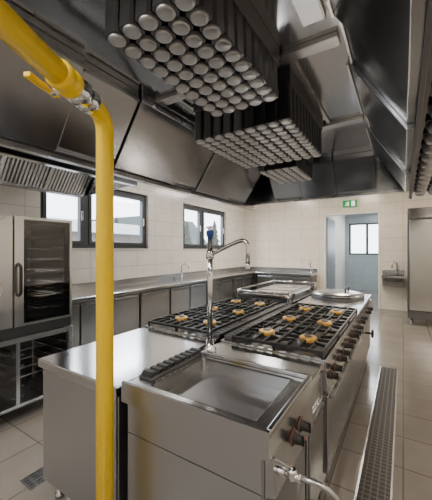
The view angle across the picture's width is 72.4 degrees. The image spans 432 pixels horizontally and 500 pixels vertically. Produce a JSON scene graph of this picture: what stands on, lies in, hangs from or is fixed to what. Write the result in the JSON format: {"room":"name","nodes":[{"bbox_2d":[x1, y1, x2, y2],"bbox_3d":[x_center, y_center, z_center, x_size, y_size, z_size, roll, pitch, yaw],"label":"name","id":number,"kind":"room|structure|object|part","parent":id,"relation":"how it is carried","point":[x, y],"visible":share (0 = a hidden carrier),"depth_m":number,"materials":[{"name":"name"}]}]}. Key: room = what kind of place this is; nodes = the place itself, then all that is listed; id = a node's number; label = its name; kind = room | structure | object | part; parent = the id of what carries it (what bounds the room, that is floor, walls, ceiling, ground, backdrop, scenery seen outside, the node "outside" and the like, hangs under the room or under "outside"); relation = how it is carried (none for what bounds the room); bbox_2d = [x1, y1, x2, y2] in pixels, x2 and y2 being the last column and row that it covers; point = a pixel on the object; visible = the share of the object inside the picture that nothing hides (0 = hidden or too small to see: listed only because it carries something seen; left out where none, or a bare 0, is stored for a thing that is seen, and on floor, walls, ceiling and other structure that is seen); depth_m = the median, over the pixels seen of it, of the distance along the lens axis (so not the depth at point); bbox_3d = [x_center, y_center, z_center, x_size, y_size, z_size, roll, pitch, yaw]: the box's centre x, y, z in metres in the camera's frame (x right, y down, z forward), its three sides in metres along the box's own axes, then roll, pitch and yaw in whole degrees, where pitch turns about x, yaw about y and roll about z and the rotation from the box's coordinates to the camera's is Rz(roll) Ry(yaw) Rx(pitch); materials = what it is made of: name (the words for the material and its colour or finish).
{"room":"commercial kitchen","nodes":[
{"label":"commercial kitchen","id":0,"kind":"room"},
{"bbox_2d":[0,182,244,283],"bbox_3d":[-2.123,-0.100,4.960,0.200,3.200,11.300,0,0,32],"label":"wall","id":1,"kind":"structure","parent":0,"point":[165,254],"depth_m":6.21,"materials":[{"name":"tile"}]},
{"bbox_2d":[0,147,137,197],"bbox_3d":[-2.435,-1.193,2.582,1.802,1.014,2.950,0,0,32],"label":"hood","id":2,"kind":"object","parent":1,"relation":"attached to","point":[18,169],"visible":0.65,"depth_m":3.23,"materials":[{"name":"silver metal"}]},
{"bbox_3d":[-1.663,-1.200,3.827,1.770,1.000,0.020,0,0,32],"label":"panel","id":3,"kind":"part","parent":2,"relation":"part of","materials":[{"name":"silver metal"}]},
{"bbox_2d":[40,190,148,249],"bbox_3d":[-1.982,-0.555,5.107,0.160,1.090,2.100,0,0,32],"label":"window","id":4,"kind":"structure","parent":1,"relation":"in","point":[84,204],"depth_m":4.90,"materials":[{"name":"grey metal"}]},
{"bbox_3d":[-2.364,-0.565,4.556,0.085,0.950,0.640,0,0,32],"label":"sash","id":5,"kind":"part","parent":4,"relation":"part of","materials":[{"name":"grey"}]},
{"bbox_3d":[-1.982,-0.020,5.107,0.160,0.020,2.100,0,0,32],"label":"sill","id":6,"kind":"part","parent":4,"relation":"part of","materials":[{"name":"tile"}]},
{"bbox_3d":[-1.807,-0.565,5.434,0.085,0.950,1.240,0,0,32],"label":"sash","id":7,"kind":"part","parent":4,"relation":"part of","materials":[{"name":"grey"}]},
{"bbox_2d":[183,204,226,249],"bbox_3d":[-0.289,-0.555,7.775,0.160,1.090,1.980,0,0,32],"label":"window","id":8,"kind":"structure","parent":1,"relation":"in","point":[200,245],"depth_m":7.58,"materials":[{"name":"grey metal"}]},
{"bbox_3d":[-0.618,-0.565,7.309,0.085,0.950,0.720,0,0,32],"label":"sash","id":9,"kind":"part","parent":8,"relation":"part of","materials":[{"name":"grey"}]},
{"bbox_3d":[-0.289,-0.020,7.775,0.160,0.020,1.980,0,0,32],"label":"sill","id":10,"kind":"part","parent":8,"relation":"part of","materials":[{"name":"tile"}]},
{"bbox_3d":[-0.092,-0.565,8.136,0.085,0.950,1.040,0,0,32],"label":"sash","id":11,"kind":"part","parent":8,"relation":"part of","materials":[{"name":"grey"}]},
{"bbox_2d":[0,289,431,499],"bbox_3d":[1.706,1.550,4.602,6.850,0.100,15.000,0,0,32],"label":"floor","id":12,"kind":"structure","parent":0,"point":[396,343],"depth_m":2.49,"materials":[{"name":"tile"}]},
{"bbox_2d":[19,467,45,490],"bbox_3d":[-1.151,1.498,1.974,0.140,0.005,0.240,0,0,32],"label":"floor drain","id":13,"kind":"object","parent":12,"relation":"on","point":[34,479],"visible":0.49,"depth_m":1.92,"materials":[{"name":"silver metal"}]},
{"bbox_2d":[0,325,72,415],"bbox_3d":[-2.047,1.131,2.746,0.760,0.738,1.044,0,0,32],"label":"stand","id":14,"kind":"object","parent":12,"relation":"on","point":[21,378],"visible":0.61,"depth_m":2.77,"materials":[{"name":"silver metal"}]},
{"bbox_2d":[0,369,42,415],"bbox_3d":[-2.051,1.365,2.749,0.750,0.030,1.044,0,0,32],"label":"shelf","id":15,"kind":"object","parent":14,"relation":"attached to","point":[32,389],"depth_m":2.79,"materials":[{"name":"silver metal"}]},
{"bbox_3d":[-2.082,1.155,3.363,0.040,0.690,0.040,0,0,32],"label":"leg","id":16,"kind":"part","parent":14,"relation":"part of","materials":[{"name":"silver metal"}]},
{"bbox_2d":[0,215,71,340],"bbox_3d":[-2.025,0.230,2.732,0.813,1.060,1.044,0,0,32],"label":"oven","id":17,"kind":"object","parent":14,"relation":"on","point":[36,253],"visible":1,"depth_m":2.68,"materials":[{"name":"silver metal"}]},
{"bbox_3d":[-1.899,0.188,2.336,0.050,0.965,0.500,0,0,32],"label":"control panel","id":18,"kind":"part","parent":17,"relation":"part of","materials":[{"name":"silver metal"}]},
{"bbox_3d":[-1.698,0.260,2.552,0.068,0.304,0.026,0,0,32],"label":"handle","id":19,"kind":"part","parent":17,"relation":"part of","materials":[{"name":"black plastic"}]},
{"bbox_3d":[-1.589,0.188,2.787,0.014,0.917,0.425,0,0,32],"label":"glass","id":20,"kind":"part","parent":17,"relation":"part of","materials":[{"name":"black glass"}]},
{"bbox_2d":[0,325,72,347],"bbox_3d":[-2.047,0.786,2.746,0.760,0.048,1.044,0,0,32],"label":"shelf","id":21,"kind":"object","parent":14,"relation":"attached to","point":[16,341],"depth_m":2.67,"materials":[{"name":"silver metal"}]},
{"bbox_3d":[-1.483,1.155,2.983,0.040,0.690,0.040,0,0,32],"label":"leg","id":22,"kind":"part","parent":14,"relation":"part of","materials":[{"name":"silver metal"}]},
{"bbox_2d":[0,0,113,499],"bbox_3d":[-0.549,0.075,0.774,0.149,2.850,1.162,0,0,8],"label":"gas pipe","id":23,"kind":"object","parent":12,"relation":"on","point":[15,32],"visible":1,"depth_m":1.24,"materials":[{"name":"yellow metal"}]},
{"bbox_3d":[-0.577,-0.546,0.985,0.026,0.017,0.145,0,0,7],"label":"valve lever","id":24,"kind":"part","parent":23,"relation":"part of","materials":[{"name":"yellow paint"}]},
{"bbox_3d":[-0.553,-0.554,1.026,0.048,0.039,0.024,0,0,4],"label":"valve stem","id":25,"kind":"part","parent":23,"relation":"part of","materials":[{"name":"silver metal"}]},
{"bbox_2d":[71,292,138,347],"bbox_3d":[-1.957,1.100,4.428,0.610,0.800,1.620,0,0,32],"label":"base cabinet","id":26,"kind":"object","parent":12,"relation":"on","point":[126,307],"visible":0.38,"depth_m":4.23,"materials":[{"name":"silver metal"}]},
{"bbox_3d":[-2.014,1.052,3.825,0.020,0.615,0.512,0,0,32],"label":"door","id":27,"kind":"part","parent":26,"relation":"part of","materials":[{"name":"silver metal"}]},
{"bbox_3d":[-1.725,1.052,4.281,0.020,0.615,0.512,0,0,32],"label":"door","id":28,"kind":"part","parent":26,"relation":"part of","materials":[{"name":"silver metal"}]},
{"bbox_3d":[-1.435,1.052,4.737,0.020,0.615,0.512,0,0,32],"label":"door","id":29,"kind":"part","parent":26,"relation":"part of","materials":[{"name":"silver metal"}]},
{"bbox_2d":[72,266,316,302],"bbox_3d":[0.099,0.615,6.123,2.296,0.170,6.746,0,0,32],"label":"countertop","id":30,"kind":"structure","parent":26,"relation":"on","point":[81,292],"depth_m":6.09,"materials":[{"name":"silver metal"}]},
{"bbox_2d":[180,263,188,278],"bbox_3d":[-0.686,0.473,6.621,0.241,0.353,0.101,0,0,32],"label":"tap","id":31,"kind":"object","parent":30,"relation":"on","point":[183,263],"visible":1,"depth_m":6.63,"materials":[{"name":"silver metal"}]},
{"bbox_2d":[38,327,206,499],"bbox_3d":[-0.541,1.075,1.942,0.705,0.850,0.860,0,0,32],"label":"base cabinet","id":32,"kind":"object","parent":12,"relation":"on","point":[69,376],"depth_m":1.65,"materials":[{"name":"grey metal"}]},
{"bbox_3d":[-0.756,1.040,1.598,0.660,0.660,0.012,0,0,32],"label":"panel","id":33,"kind":"part","parent":32,"relation":"part of","materials":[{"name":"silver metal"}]},
{"bbox_2d":[38,327,206,397],"bbox_3d":[-0.541,0.675,1.942,0.705,0.050,0.860,0,0,32],"label":"countertop","id":34,"kind":"structure","parent":32,"relation":"on","point":[137,350],"depth_m":1.82,"materials":[{"name":"silver metal"}]},
{"bbox_2d":[139,288,168,327],"bbox_3d":[-1.314,1.100,5.441,0.610,0.800,0.740,0,0,32],"label":"base cabinet","id":35,"kind":"object","parent":12,"relation":"on","point":[153,304],"visible":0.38,"depth_m":5.21,"materials":[{"name":"silver metal"}]},
{"bbox_2d":[169,282,205,315],"bbox_3d":[-0.778,1.100,6.285,0.610,0.800,1.220,0,0,32],"label":"base cabinet","id":36,"kind":"object","parent":12,"relation":"on","point":[184,297],"visible":0.49,"depth_m":6.03,"materials":[{"name":"silver metal"}]},
{"bbox_3d":[-0.710,1.052,5.881,0.020,0.615,0.582,0,0,32],"label":"door","id":37,"kind":"part","parent":36,"relation":"part of","materials":[{"name":"silver metal"}]},
{"bbox_3d":[-0.383,1.052,6.396,0.020,0.615,0.582,0,0,32],"label":"door","id":38,"kind":"part","parent":36,"relation":"part of","materials":[{"name":"silver metal"}]},
{"bbox_2d":[144,297,286,344],"bbox_3d":[0.120,1.043,2.970,0.720,0.914,1.575,0,0,32],"label":"gas range","id":39,"kind":"object","parent":12,"relation":"on","point":[230,314],"visible":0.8,"depth_m":2.66,"materials":[{"name":"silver metal"}]},
{"bbox_2d":[206,278,232,303],"bbox_3d":[-0.119,1.100,7.324,0.610,0.800,1.200,0,0,32],"label":"base cabinet","id":40,"kind":"object","parent":12,"relation":"on","point":[222,288],"visible":0.33,"depth_m":7.23,"materials":[{"name":"silver metal"}]},
{"bbox_3d":[-0.048,1.052,6.923,0.020,0.615,0.572,0,0,32],"label":"door","id":41,"kind":"part","parent":40,"relation":"part of","materials":[{"name":"silver metal"}]},
{"bbox_3d":[0.274,1.052,7.430,0.020,0.615,0.572,0,0,32],"label":"door","id":42,"kind":"part","parent":40,"relation":"part of","materials":[{"name":"silver metal"}]},
{"bbox_2d":[121,347,339,499],"bbox_3d":[0.113,1.047,1.336,0.959,0.906,0.543,0,0,32],"label":"bain marie","id":43,"kind":"object","parent":12,"relation":"on","point":[207,425],"visible":1,"depth_m":1.23,"materials":[{"name":"grey metal"}]},
{"bbox_2d":[139,347,201,380],"bbox_3d":[-0.229,0.611,1.608,0.080,0.034,0.430,0,0,32],"label":"vent","id":44,"kind":"object","parent":43,"relation":"attached to","point":[154,373],"depth_m":1.55,"materials":[{"name":"black metal"}]},
{"bbox_3d":[-0.124,1.036,1.192,0.669,0.668,0.009,0,0,32],"label":"panel","id":45,"kind":"part","parent":43,"relation":"part of","materials":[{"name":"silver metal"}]},
{"bbox_3d":[0.015,0.664,1.400,0.725,0.072,0.540,0,0,32],"label":"frame","id":46,"kind":"part","parent":43,"relation":"part of","materials":[{"name":"silver metal"}]},
{"bbox_2d":[151,357,292,420],"bbox_3d":[0.036,0.785,1.401,0.532,0.316,0.427,0,0,32],"label":"basin","id":47,"kind":"object","parent":43,"relation":"in","point":[242,392],"depth_m":1.48,"materials":[{"name":"silver metal"}]},
{"bbox_3d":[0.320,0.779,1.221,0.042,0.159,0.505,0,0,32],"label":"control panel","id":48,"kind":"part","parent":43,"relation":"part of","materials":[{"name":"silver metal"}]},
{"bbox_3d":[0.327,0.748,1.166,0.044,0.056,0.056,0,0,32],"label":"knob","id":49,"kind":"part","parent":43,"relation":"part of","materials":[{"name":"black plastic"}]},
{"bbox_3d":[0.381,0.748,1.251,0.044,0.056,0.056,0,0,32],"label":"knob","id":50,"kind":"part","parent":43,"relation":"part of","materials":[{"name":"black plastic"}]},
{"bbox_2d":[274,456,339,499],"bbox_3d":[0.314,0.847,0.985,0.244,0.268,0.079,0,0,32],"label":"tap","id":51,"kind":"object","parent":43,"relation":"on","point":[281,473],"depth_m":1.00,"materials":[{"name":"silver metal"}]},
{"bbox_2d":[232,274,252,296],"bbox_3d":[0.524,1.100,8.337,0.610,0.800,1.160,0,0,32],"label":"base cabinet","id":52,"kind":"object","parent":12,"relation":"on","point":[246,280],"visible":0.37,"depth_m":8.08,"materials":[{"name":"silver metal"}]},
{"bbox_3d":[0.601,1.052,7.945,0.020,0.615,0.552,0,0,32],"label":"door","id":53,"kind":"part","parent":52,"relation":"part of","materials":[{"name":"silver metal"}]},
{"bbox_3d":[0.911,1.052,8.435,0.020,0.615,0.552,0,0,32],"label":"door","id":54,"kind":"part","parent":52,"relation":"part of","materials":[{"name":"silver metal"}]},
{"bbox_2d":[201,342,323,499],"bbox_3d":[0.248,1.075,1.768,0.724,0.850,0.310,0,0,32],"label":"base cabinet","id":55,"kind":"object","parent":12,"relation":"on","point":[314,442],"visible":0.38,"depth_m":1.64,"materials":[{"name":"silver metal"}]},
{"bbox_2d":[204,226,249,352],"bbox_3d":[0.070,0.247,1.837,0.343,0.805,0.088,0,0,32],"label":"tap","id":56,"kind":"object","parent":55,"relation":"on","point":[209,347],"visible":0.99,"depth_m":1.89,"materials":[{"name":"silver metal"}]},
{"bbox_3d":[0.077,0.011,1.816,0.307,0.159,0.025,0,0,38],"label":"spout","id":57,"kind":"part","parent":56,"relation":"part of","materials":[{"name":"silver metal"}]},
{"bbox_2d":[201,342,323,387],"bbox_3d":[0.244,0.675,1.770,0.715,0.050,0.310,0,0,32],"label":"countertop","id":58,"kind":"structure","parent":55,"relation":"on","point":[311,367],"depth_m":1.75,"materials":[{"name":"silver metal"}]},
{"bbox_3d":[0.537,1.090,1.581,0.012,0.500,0.265,0,0,32],"label":"door","id":59,"kind":"part","parent":55,"relation":"part of","materials":[{"name":"silver metal"}]},
{"bbox_3d":[0.547,0.868,1.575,0.012,0.015,0.225,0,0,32],"label":"handle","id":60,"kind":"part","parent":55,"relation":"part of","materials":[{"name":"silver metal"}]},
{"bbox_2d":[237,280,315,304],"bbox_3d":[0.921,1.002,4.233,0.720,0.996,1.385,0,0,32],"label":"pan","id":61,"kind":"object","parent":12,"relation":"on","point":[288,294],"visible":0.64,"depth_m":3.90,"materials":[{"name":"silver metal"}]},
{"bbox_3d":[0.908,0.575,4.221,0.630,0.040,1.180,0,0,32],"label":"lid","id":62,"kind":"part","parent":61,"relation":"part of","materials":[{"name":"silver metal"}]},
{"bbox_2d":[238,290,314,304],"bbox_3d":[0.921,0.665,4.233,0.720,0.070,1.385,0,0,32],"label":"countertop","id":63,"kind":"structure","parent":61,"relation":"on","point":[304,296],"depth_m":3.83,"materials":[{"name":"silver metal"}]},
{"bbox_2d":[257,274,316,289],"bbox_3d":[2.015,1.100,8.522,1.590,0.800,0.630,0,0,32],"label":"base cabinet","id":64,"kind":"object","parent":12,"relation":"on","point":[261,278],"visible":0.43,"depth_m":8.26,"materials":[{"name":"silver metal"}]},
{"bbox_3d":[1.421,1.052,8.561,0.505,0.615,0.020,0,0,32],"label":"door","id":65,"kind":"part","parent":64,"relation":"part of","materials":[{"name":"silver metal"}]},
{"bbox_3d":[1.864,1.052,8.280,0.505,0.615,0.020,0,0,32],"label":"door","id":66,"kind":"part","parent":64,"relation":"part of","materials":[{"name":"silver metal"}]},
{"bbox_3d":[2.308,1.052,7.999,0.505,0.615,0.020,0,0,32],"label":"door","id":67,"kind":"part","parent":64,"relation":"part of","materials":[{"name":"silver metal"}]},
{"bbox_2d":[220,303,363,499],"bbox_3d":[0.775,1.043,2.555,0.771,0.914,1.575,0,0,32],"label":"gas range","id":68,"kind":"object","parent":12,"relation":"on","point":[320,333],"visible":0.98,"depth_m":2.15,"materials":[{"name":"silver metal"}]},
{"bbox_3d":[0.380,0.637,2.204,0.160,0.022,0.160,0,0,32],"label":"burner","id":69,"kind":"part","parent":68,"relation":"part of","materials":[{"name":"silver metal"}]},
{"bbox_3d":[0.754,0.680,2.568,0.720,0.080,1.575,0,0,32],"label":"hob frame","id":70,"kind":"part","parent":68,"relation":"part of","materials":[{"name":"silver metal"}]},
{"bbox_3d":[0.637,0.637,2.040,0.160,0.022,0.160,0,0,32],"label":"burner","id":71,"kind":"part","parent":68,"relation":"part of","materials":[{"name":"silver metal"}]},
{"bbox_3d":[0.910,0.637,2.469,0.160,0.022,0.160,0,0,32],"label":"burner","id":72,"kind":"part","parent":68,"relation":"part of","materials":[{"name":"silver metal"}]},
{"bbox_3d":[0.724,0.765,1.797,0.044,0.056,0.056,0,0,32],"label":"knob","id":73,"kind":"part","parent":68,"relation":"part of","materials":[{"name":"black plastic"}]},
{"bbox_3d":[0.848,1.097,2.060,0.028,0.465,0.738,0,0,32],"label":"oven door","id":74,"kind":"part","parent":68,"relation":"part of","materials":[{"name":"silver metal"}]},
{"bbox_3d":[0.796,0.765,1.911,0.044,0.056,0.056,0,0,32],"label":"knob","id":75,"kind":"part","parent":68,"relation":"part of","materials":[{"name":"black plastic"}]},
{"bbox_3d":[0.870,0.885,2.046,0.024,0.028,0.638,0,0,32],"label":"handle","id":76,"kind":"part","parent":68,"relation":"part of","materials":[{"name":"silver metal"}]},
{"bbox_3d":[1.051,0.782,2.380,0.044,0.134,1.555,0,0,32],"label":"control panel","id":77,"kind":"part","parent":68,"relation":"part of","materials":[{"name":"silver metal"}]},
{"bbox_3d":[0.900,0.765,2.076,0.044,0.056,0.056,0,0,32],"label":"knob","id":78,"kind":"part","parent":68,"relation":"part of","materials":[{"name":"black plastic"}]},
{"bbox_3d":[0.973,0.765,2.190,0.044,0.056,0.056,0,0,32],"label":"knob","id":79,"kind":"part","parent":68,"relation":"part of","materials":[{"name":"black plastic"}]},
{"bbox_3d":[1.077,0.765,2.354,0.044,0.056,0.056,0,0,32],"label":"knob","id":80,"kind":"part","parent":68,"relation":"part of","materials":[{"name":"black plastic"}]},
{"bbox_3d":[1.254,1.097,2.700,0.028,0.465,0.738,0,0,32],"label":"oven door","id":81,"kind":"part","parent":68,"relation":"part of","materials":[{"name":"silver metal"}]},
{"bbox_3d":[1.276,0.885,2.686,0.024,0.028,0.638,0,0,32],"label":"handle","id":82,"kind":"part","parent":68,"relation":"part of","materials":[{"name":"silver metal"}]},
{"bbox_2d":[295,300,367,373],"bbox_3d":[1.323,1.070,3.424,0.765,0.860,0.460,0,0,32],"label":"base cabinet","id":83,"kind":"object","parent":12,"relation":"on","point":[360,308],"visible":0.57,"depth_m":3.34,"materials":[{"name":"silver metal"}]},
{"bbox_2d":[295,300,364,315],"bbox_3d":[1.304,0.670,3.436,0.720,0.060,0.460,0,0,32],"label":"countertop","id":84,"kind":"structure","parent":83,"relation":"on","point":[360,308],"depth_m":3.46,"materials":[{"name":"silver metal"}]},
{"bbox_3d":[1.595,1.100,3.251,0.014,0.480,0.420,0,0,32],"label":"door","id":85,"kind":"part","parent":83,"relation":"part of","materials":[{"name":"silver metal"}]},
{"bbox_2d":[303,287,373,361],"bbox_3d":[1.714,1.002,4.005,0.802,0.995,0.920,0,0,32],"label":"pan","id":86,"kind":"object","parent":12,"relation":"on","point":[348,296],"visible":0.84,"depth_m":3.81,"materials":[{"name":"silver metal"}]},
{"bbox_2d":[303,294,371,306],"bbox_3d":[1.679,0.660,4.027,0.720,0.040,0.920,0,0,32],"label":"countertop","id":87,"kind":"structure","parent":86,"relation":"on","point":[367,297],"depth_m":3.74,"materials":[{"name":"silver metal"}]},
{"bbox_3d":[1.662,0.577,4.038,0.670,0.063,0.670,0,0,32],"label":"lid","id":88,"kind":"part","parent":86,"relation":"part of","materials":[{"name":"silver metal"}]},
{"bbox_3d":[1.975,0.790,3.840,0.024,0.180,0.880,0,0,32],"label":"control panel","id":89,"kind":"part","parent":86,"relation":"part of","materials":[{"name":"silver metal"}]},
{"bbox_2d":[354,366,397,499],"bbox_3d":[1.438,1.498,2.551,0.195,0.005,2.850,0,0,32],"label":"floor drain","id":90,"kind":"object","parent":12,"relation":"on","point":[375,478],"visible":1,"depth_m":2.26,"materials":[{"name":"silver metal"}]},
{"bbox_2d":[407,207,431,324],"bbox_3d":[4.592,0.330,5.896,1.285,2.340,0.922,0,0,32],"label":"refrigerator","id":91,"kind":"object","parent":12,"relation":"on","point":[419,220],"visible":1,"depth_m":5.79,"materials":[{"name":"silver metal"}]},
{"bbox_2d":[326,215,344,288],"bbox_3d":[3.970,0.050,9.869,0.128,2.900,3.480,0,0,32],"label":"wall","id":92,"kind":"structure","parent":0,"point":[339,220],"depth_m":10.27,"materials":[{"name":"white paint"}]},
{"bbox_2d":[326,218,334,288],"bbox_3d":[3.474,0.285,8.857,0.105,2.410,1.120,0,0,32],"label":"door leaf","id":93,"kind":"structure","parent":92,"relation":"in","point":[330,224],"depth_m":8.72,"materials":[{"name":"grey paint"}]},
{"bbox_2d":[245,191,431,310],"bbox_3d":[3.775,-0.100,7.861,6.650,3.200,0.120,0,0,32],"label":"wall","id":94,"kind":"structure","parent":0,"point":[291,234],"depth_m":8.39,"materials":[{"name":"tile"}]},
{"bbox_2d":[343,200,357,207],"bbox_3d":[3.580,-1.235,7.880,0.360,0.190,0.057,0,0,32],"label":"exit sign","id":95,"kind":"object","parent":94,"relation":"attached to","point":[347,203],"visible":1,"depth_m":7.85,"materials":[{"name":"green plastic"}]},
{"bbox_2d":[324,211,379,308],"bbox_3d":[3.639,0.250,7.946,1.370,2.500,0.142,0,0,32],"label":"trim","id":96,"kind":"structure","parent":94,"relation":"attached to","point":[369,212],"depth_m":7.76,"materials":[{"name":"white paint"}]},
{"bbox_2d":[381,261,404,286],"bbox_3d":[4.329,0.600,7.213,0.480,0.640,0.380,0,0,32],"label":"basin","id":97,"kind":"object","parent":94,"relation":"attached to","point":[390,278],"visible":1,"depth_m":7.22,"materials":[{"name":"silver metal"}]},
{"bbox_3d":[4.310,0.710,7.184,0.420,0.140,0.290,0,0,32],"label":"bowl","id":98,"kind":"part","parent":97,"relation":"part of","materials":[{"name":"silver metal"}]},
{"bbox_2d":[391,261,397,274],"bbox_3d":[4.378,0.450,7.235,0.255,0.340,0.039,0,0,-30],"label":"tap","id":99,"kind":"object","parent":97,"relation":"on","point":[393,272],"depth_m":7.28,"materials":[{"name":"silver metal"}]},
{"bbox_2d":[382,270,404,274],"bbox_3d":[4.427,0.560,7.367,0.480,0.120,0.015,0,0,32],"label":"backsplash","id":100,"kind":"structure","parent":94,"relation":"attached to","point":[386,272],"depth_m":7.37,"materials":[{"name":"silver metal"}]},
{"bbox_2d":[345,213,377,290],"bbox_3d":[5.973,0.050,10.718,2.400,2.900,0.100,0,0,32],"label":"wall","id":101,"kind":"structure","parent":0,"point":[361,271],"depth_m":11.02,"materials":[{"name":"tile"}]},
{"bbox_2d":[349,223,377,254],"bbox_3d":[5.703,-0.410,10.890,1.440,1.180,0.060,0,0,32],"label":"window","id":102,"kind":"structure","parent":101,"relation":"in","point":[366,224],"depth_m":10.99,"materials":[{"name":"grey metal"}]},
{"bbox_3d":[0.742,-1.750,3.082,6.850,0.100,11.400,0,0,32],"label":"ceiling","id":103,"kind":"structure","parent":0,"visible":0},
{"bbox_2d":[0,0,431,210],"bbox_3d":[0.134,-1.202,2.283,2.420,0.995,5.840,0,0,32],"label":"canopy","id":104,"kind":"object","parent":103,"relation":"hanging from","point":[364,66],"visible":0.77,"depth_m":2.18,"materials":[{"name":"silver metal"}]},
{"bbox_2d":[105,0,278,116],"bbox_3d":[-0.060,-1.177,1.696,0.520,0.347,1.000,0,0,32],"label":"filter","id":105,"kind":"object","parent":104,"relation":"attached to","point":[221,55],"visible":1,"depth_m":1.53,"materials":[{"name":"silver metal"}]},
{"bbox_3d":[0.128,-1.333,2.264,1.530,0.035,0.100,0,0,32],"label":"cross rail","id":106,"kind":"part","parent":104,"relation":"part of","materials":[{"name":"silver metal"}]},
{"bbox_2d":[193,69,322,168],"bbox_3d":[0.454,-1.161,2.880,0.900,0.377,1.050,0,0,32],"label":"filter","id":107,"kind":"object","parent":104,"relation":"attached to","point":[287,128],"visible":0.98,"depth_m":2.59,"materials":[{"name":"silver metal"}]},
{"bbox_2d":[259,156,312,183],"bbox_3d":[0.967,-1.171,4.005,0.500,0.357,0.800,0,0,32],"label":"module","id":108,"kind":"object","parent":104,"relation":"attached to","point":[294,170],"visible":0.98,"depth_m":3.84,"materials":[{"name":"silver metal"}]},
{"bbox_2d":[289,0,325,27],"bbox_3d":[0.486,-1.335,1.587,0.140,0.030,0.320,0,0,32],"label":"light","id":109,"kind":"object","parent":104,"relation":"attached to","point":[306,12],"depth_m":1.63,"materials":[{"name":"white plastic"}]},
{"bbox_3d":[0.846,-1.333,3.395,1.530,0.035,0.100,0,0,32],"label":"cross rail","id":110,"kind":"part","parent":104,"relation":"part of","materials":[{"name":"silver metal"}]},
{"bbox_3d":[2.300,-1.250,2.342,1.165,0.900,4.420,0,0,32],"label":"canopy","id":111,"kind":"object","parent":103,"relation":"attached to","visible":0},
{"bbox_2d":[413,81,431,195],"bbox_3d":[1.998,-1.050,2.640,0.320,0.600,3.600,0,0,32],"label":"module","id":112,"kind":"object","parent":111,"relation":"attached to","point":[423,179],"visible":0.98,"depth_m":2.56,"materials":[{"name":"silver metal"}]},
{"label":"outside","id":113,"kind":"structure","parent":0,"visible":0},
{"bbox_3d":[-23.883,2.550,50.688,85.350,0.100,120.000,0,0,32],"label":"ground","id":114,"kind":"structure","parent":113,"visible":0},
{"bbox_2d":[47,217,139,242],"bbox_3d":[-11.577,-0.100,27.481,11.000,5.200,11.000,0,0,32],"label":"neighbouring house","id":115,"kind":"structure","parent":114,"relation":"on","point":[122,232],"depth_m":25.07,"materials":[{"name":"grey"}]},
{"bbox_2d":[92,216,206,244],"bbox_3d":[-32.880,-3.500,74.163,15.000,12.000,100.000,0,0,32],"label":"hillside","id":116,"kind":"structure","parent":114,"relation":"on","point":[133,220],"depth_m":79.19,"materials":[{"name":"grey"}]},
{"bbox_2d":[185,222,192,243],"bbox_3d":[-5.446,-1.496,54.976,3.588,7.992,3.644,0,0,32],"label":"conifer tree","id":117,"kind":"object","parent":114,"relation":"on","point":[187,232],"visible":0.48,"depth_m":54.56,"materials":[{"name":"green plant"}]},
{"bbox_2d":[212,219,219,244],"bbox_3d":[-0.362,-2.036,63.001,4.073,9.072,4.136,0,0,32],"label":"conifer tree","id":118,"kind":"object","parent":114,"relation":"on","point":[216,241],"visible":0.44,"depth_m":62.49,"materials":[{"name":"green plant"}]}
]}

